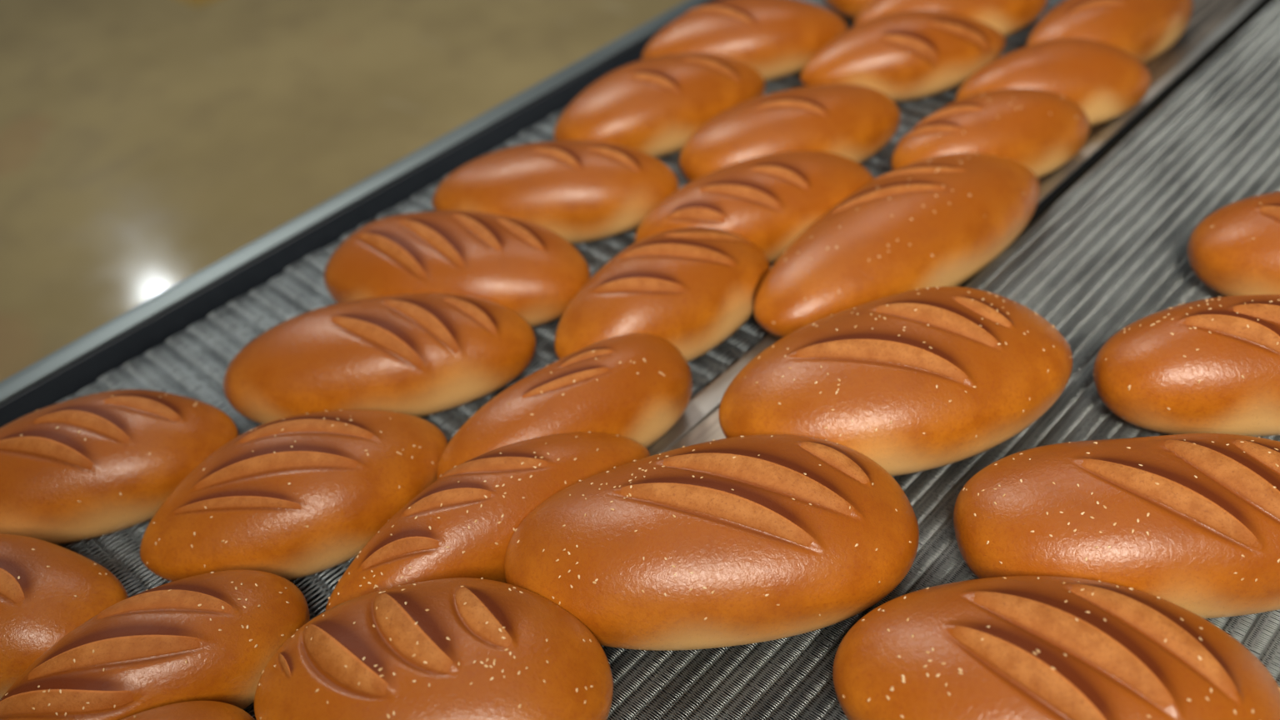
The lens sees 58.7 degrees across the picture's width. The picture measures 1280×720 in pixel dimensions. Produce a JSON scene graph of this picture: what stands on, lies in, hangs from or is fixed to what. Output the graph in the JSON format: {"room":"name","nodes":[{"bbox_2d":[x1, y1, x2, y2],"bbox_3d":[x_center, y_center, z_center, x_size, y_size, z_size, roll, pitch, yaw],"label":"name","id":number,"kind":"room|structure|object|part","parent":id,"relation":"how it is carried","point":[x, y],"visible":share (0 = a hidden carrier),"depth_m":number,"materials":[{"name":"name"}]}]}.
{"room":"processing plant","nodes":[
{"label":"processing plant","id":0,"kind":"room"},
{"bbox_2d":[0,0,686,381],"bbox_3d":[0.005,-1.600,4.236,26.000,0.001,26.000,29,52,34],"label":"floor","id":1,"kind":"structure","parent":0,"point":[144,144],"depth_m":3.43,"materials":[{"name":"concrete"}]},
{"bbox_2d":[183,0,213,6],"bbox_3d":[-1.741,-1.442,4.297,0.620,0.002,0.200,29,52,34],"label":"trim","id":2,"kind":"structure","parent":1,"relation":"on","point":[196,2],"depth_m":4.10,"materials":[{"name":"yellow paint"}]},
{"bbox_2d":[0,0,1277,719],"bbox_3d":[0.119,0.131,1.538,0.612,0.928,2.314,29,52,34],"label":"conveyor","id":3,"kind":"object","parent":1,"relation":"on","point":[183,340],"visible":0.09,"depth_m":1.17,"materials":[{"name":"metal"}]},
{"bbox_2d":[0,534,129,699],"bbox_3d":[-0.503,0.181,0.835,0.262,0.087,0.129,1,42,9],"label":"bread loaf","id":4,"kind":"object","parent":3,"relation":"on","point":[48,590],"visible":0.56,"depth_m":0.80,"materials":[{"name":"brown food"}]},
{"bbox_2d":[0,389,238,544],"bbox_3d":[-0.461,0.081,0.941,0.246,0.091,0.129,-11,41,-4],"label":"bread loaf","id":5,"kind":"object","parent":3,"relation":"on","point":[92,466],"visible":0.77,"depth_m":0.91,"materials":[{"name":"brown food"}]},
{"bbox_2d":[0,570,309,719],"bbox_3d":[-0.337,0.208,0.779,0.222,0.090,0.107,-23,43,-17],"label":"bread loaf","id":6,"kind":"object","parent":3,"relation":"on","point":[212,636],"visible":0.91,"depth_m":0.75,"materials":[{"name":"brown food"}]},
{"bbox_2d":[120,700,254,719],"bbox_3d":[-0.344,0.294,0.683,0.251,0.088,0.123,-30,46,-24],"label":"bread loaf","id":7,"kind":"object","parent":3,"relation":"on","point":[192,710],"visible":1,"depth_m":0.72,"materials":[{"name":"brown food"}]},
{"bbox_2d":[140,410,447,581],"bbox_3d":[-0.271,0.099,0.893,0.246,0.092,0.139,-22,43,-17],"label":"bread loaf","id":8,"kind":"object","parent":3,"relation":"on","point":[292,497],"visible":0.92,"depth_m":0.85,"materials":[{"name":"brown food"}]},
{"bbox_3d":[-0.121,-0.287,1.438,0.036,0.128,2.300,29,52,34],"label":"rail","id":9,"kind":"part","parent":3,"relation":"part of","materials":[{"name":"metal"}]},
{"bbox_2d":[223,292,535,424],"bbox_3d":[-0.233,-0.006,1.010,0.279,0.089,0.124,-8,41,-1],"label":"bread loaf","id":10,"kind":"object","parent":3,"relation":"on","point":[422,354],"visible":0.93,"depth_m":0.97,"materials":[{"name":"brown food"}]},
{"bbox_2d":[254,577,613,719],"bbox_3d":[-0.134,0.201,0.726,0.234,0.092,0.147,-1,41,7],"label":"bread loaf","id":11,"kind":"object","parent":3,"relation":"on","point":[456,648],"visible":1,"depth_m":0.70,"materials":[{"name":"brown food"}]},
{"bbox_2d":[324,210,590,327],"bbox_3d":[-0.179,-0.091,1.099,0.268,0.090,0.139,4,42,12],"label":"bread loaf","id":12,"kind":"object","parent":3,"relation":"on","point":[527,268],"visible":0.83,"depth_m":1.06,"materials":[{"name":"brown food"}]},
{"bbox_2d":[325,431,649,610],"bbox_3d":[-0.112,0.118,0.850,0.273,0.091,0.095,-26,44,-21],"label":"bread loaf","id":13,"kind":"object","parent":3,"relation":"on","point":[463,524],"visible":0.67,"depth_m":0.81,"materials":[{"name":"brown food"}]},
{"bbox_2d":[431,140,679,244],"bbox_3d":[-0.091,-0.182,1.191,0.263,0.089,0.123,-3,41,4],"label":"bread loaf","id":14,"kind":"object","parent":3,"relation":"on","point":[580,191],"visible":0.77,"depth_m":1.15,"materials":[{"name":"brown food"}]},
{"bbox_2d":[436,333,692,479],"bbox_3d":[-0.060,0.044,0.930,0.234,0.088,0.099,-25,44,-20],"label":"bread loaf","id":15,"kind":"object","parent":3,"relation":"on","point":[636,387],"visible":0.69,"depth_m":0.90,"materials":[{"name":"brown food"}]},
{"bbox_2d":[553,52,764,157],"bbox_3d":[0.023,-0.299,1.310,0.265,0.088,0.126,-20,43,-14],"label":"bread loaf","id":16,"kind":"object","parent":3,"relation":"on","point":[653,106],"visible":0.72,"depth_m":1.27,"materials":[{"name":"brown food"}]},
{"bbox_2d":[554,226,769,361],"bbox_3d":[0.020,-0.061,1.034,0.228,0.094,0.123,-27,45,-21],"label":"bread loaf","id":17,"kind":"object","parent":3,"relation":"on","point":[691,288],"visible":0.86,"depth_m":1.00,"materials":[{"name":"brown food"}]},
{"bbox_2d":[641,0,847,81],"bbox_3d":[0.130,-0.403,1.415,0.261,0.085,0.127,-12,41,-6],"label":"bread loaf","id":18,"kind":"object","parent":3,"relation":"on","point":[777,38],"visible":0.61,"depth_m":1.38,"materials":[{"name":"brown food"}]},
{"bbox_2d":[635,150,874,263],"bbox_3d":[0.117,-0.154,1.133,0.258,0.086,0.112,-18,42,-12],"label":"bread loaf","id":19,"kind":"object","parent":3,"relation":"on","point":[768,201],"visible":0.59,"depth_m":1.10,"materials":[{"name":"brown food"}]},
{"bbox_2d":[679,83,899,182],"bbox_3d":[0.164,-0.247,1.233,0.258,0.085,0.118,-16,42,-11],"label":"bread loaf","id":20,"kind":"object","parent":3,"relation":"on","point":[853,122],"visible":0.81,"depth_m":1.20,"materials":[{"name":"brown food"}]},
{"bbox_2d":[824,0,870,19],"bbox_3d":[0.364,-0.520,1.516,0.258,0.087,0.131,-23,43,-17],"label":"bread loaf","id":21,"kind":"object","parent":3,"relation":"on","point":[851,9],"visible":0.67,"depth_m":1.48,"materials":[{"name":"brown food"}]},
{"bbox_2d":[753,152,1039,337],"bbox_3d":[0.245,-0.120,1.072,0.349,0.091,0.135,-28,45,-23],"label":"bread loaf","id":22,"kind":"object","parent":3,"relation":"on","point":[937,221],"visible":0.95,"depth_m":1.02,"materials":[{"name":"brown food"}]},
{"bbox_2d":[800,10,1005,102],"bbox_3d":[0.313,-0.365,1.346,0.258,0.086,0.109,-14,42,-8],"label":"bread loaf","id":23,"kind":"object","parent":3,"relation":"on","point":[906,55],"visible":0.94,"depth_m":1.31,"materials":[{"name":"brown food"}]},
{"bbox_2d":[853,0,1047,36],"bbox_3d":[0.390,-0.449,1.432,0.253,0.086,0.113,-12,41,-5],"label":"bread loaf","id":24,"kind":"object","parent":3,"relation":"on","point":[1007,17],"visible":0.44,"depth_m":1.39,"materials":[{"name":"brown food"}]},
{"bbox_3d":[0.269,-0.094,1.117,0.090,0.007,2.300,29,52,34],"label":"transfer plate","id":25,"kind":"part","parent":3,"relation":"part of","materials":[{"name":"metal"}]},
{"bbox_2d":[891,88,1089,178],"bbox_3d":[0.367,-0.234,1.189,0.221,0.085,0.105,-14,42,-9],"label":"bread loaf","id":26,"kind":"object","parent":3,"relation":"on","point":[1042,131],"visible":0.79,"depth_m":1.16,"materials":[{"name":"brown food"}]},
{"bbox_2d":[955,38,1150,126],"bbox_3d":[0.459,-0.308,1.263,0.219,0.084,0.105,-10,41,-4],"label":"bread loaf","id":27,"kind":"object","parent":3,"relation":"on","point":[1106,81],"visible":0.7,"depth_m":1.23,"materials":[{"name":"brown food"}]},
{"bbox_2d":[1025,0,1193,63],"bbox_3d":[0.565,-0.406,1.357,0.250,0.087,0.122,-27,45,-21],"label":"bread loaf","id":28,"kind":"object","parent":3,"relation":"on","point":[1144,29],"visible":0.66,"depth_m":1.31,"materials":[{"name":"brown food"}]},
{"bbox_2d":[600,0,1279,719],"bbox_3d":[0.626,0.408,1.160,0.718,0.914,2.300,29,52,34],"label":"conveyor","id":29,"kind":"object","parent":1,"relation":"on","point":[1114,257],"visible":0.32,"depth_m":1.03,"materials":[{"name":"metal"}]},
{"bbox_2d":[504,434,919,650],"bbox_3d":[0.048,0.118,0.792,0.293,0.097,0.160,-9,41,-2],"label":"bread loaf","id":30,"kind":"object","parent":29,"relation":"on","point":[742,540],"visible":0.96,"depth_m":0.75,"materials":[{"name":"brown food"}]},
{"bbox_2d":[718,285,1072,476],"bbox_3d":[0.202,0.010,0.898,0.291,0.093,0.162,-14,41,-8],"label":"bread loaf","id":31,"kind":"object","parent":29,"relation":"on","point":[917,380],"visible":0.94,"depth_m":0.86,"materials":[{"name":"brown food"}]},
{"bbox_2d":[832,575,1279,719],"bbox_3d":[0.249,0.193,0.684,0.262,0.091,0.148,0,41,8],"label":"bread loaf","id":32,"kind":"object","parent":29,"relation":"on","point":[1013,647],"visible":1,"depth_m":0.66,"materials":[{"name":"brown food"}]},
{"bbox_2d":[953,433,1279,618],"bbox_3d":[0.355,0.105,0.770,0.278,0.091,0.138,-2,41,5],"label":"bread loaf","id":33,"kind":"object","parent":29,"relation":"on","point":[1191,522],"visible":0.94,"depth_m":0.73,"materials":[{"name":"brown food"}]},
{"bbox_2d":[1093,294,1279,436],"bbox_3d":[0.473,-0.003,0.877,0.235,0.091,0.112,-2,41,5],"label":"bread loaf","id":34,"kind":"object","parent":29,"relation":"on","point":[1209,365],"visible":0.97,"depth_m":0.85,"materials":[{"name":"brown food"}]},
{"bbox_2d":[1187,190,1279,296],"bbox_3d":[0.603,-0.097,0.967,0.252,0.089,0.130,3,42,11],"label":"bread loaf","id":35,"kind":"object","parent":29,"relation":"on","point":[1234,250],"visible":0.94,"depth_m":0.96,"materials":[{"name":"brown food"}]}
]}

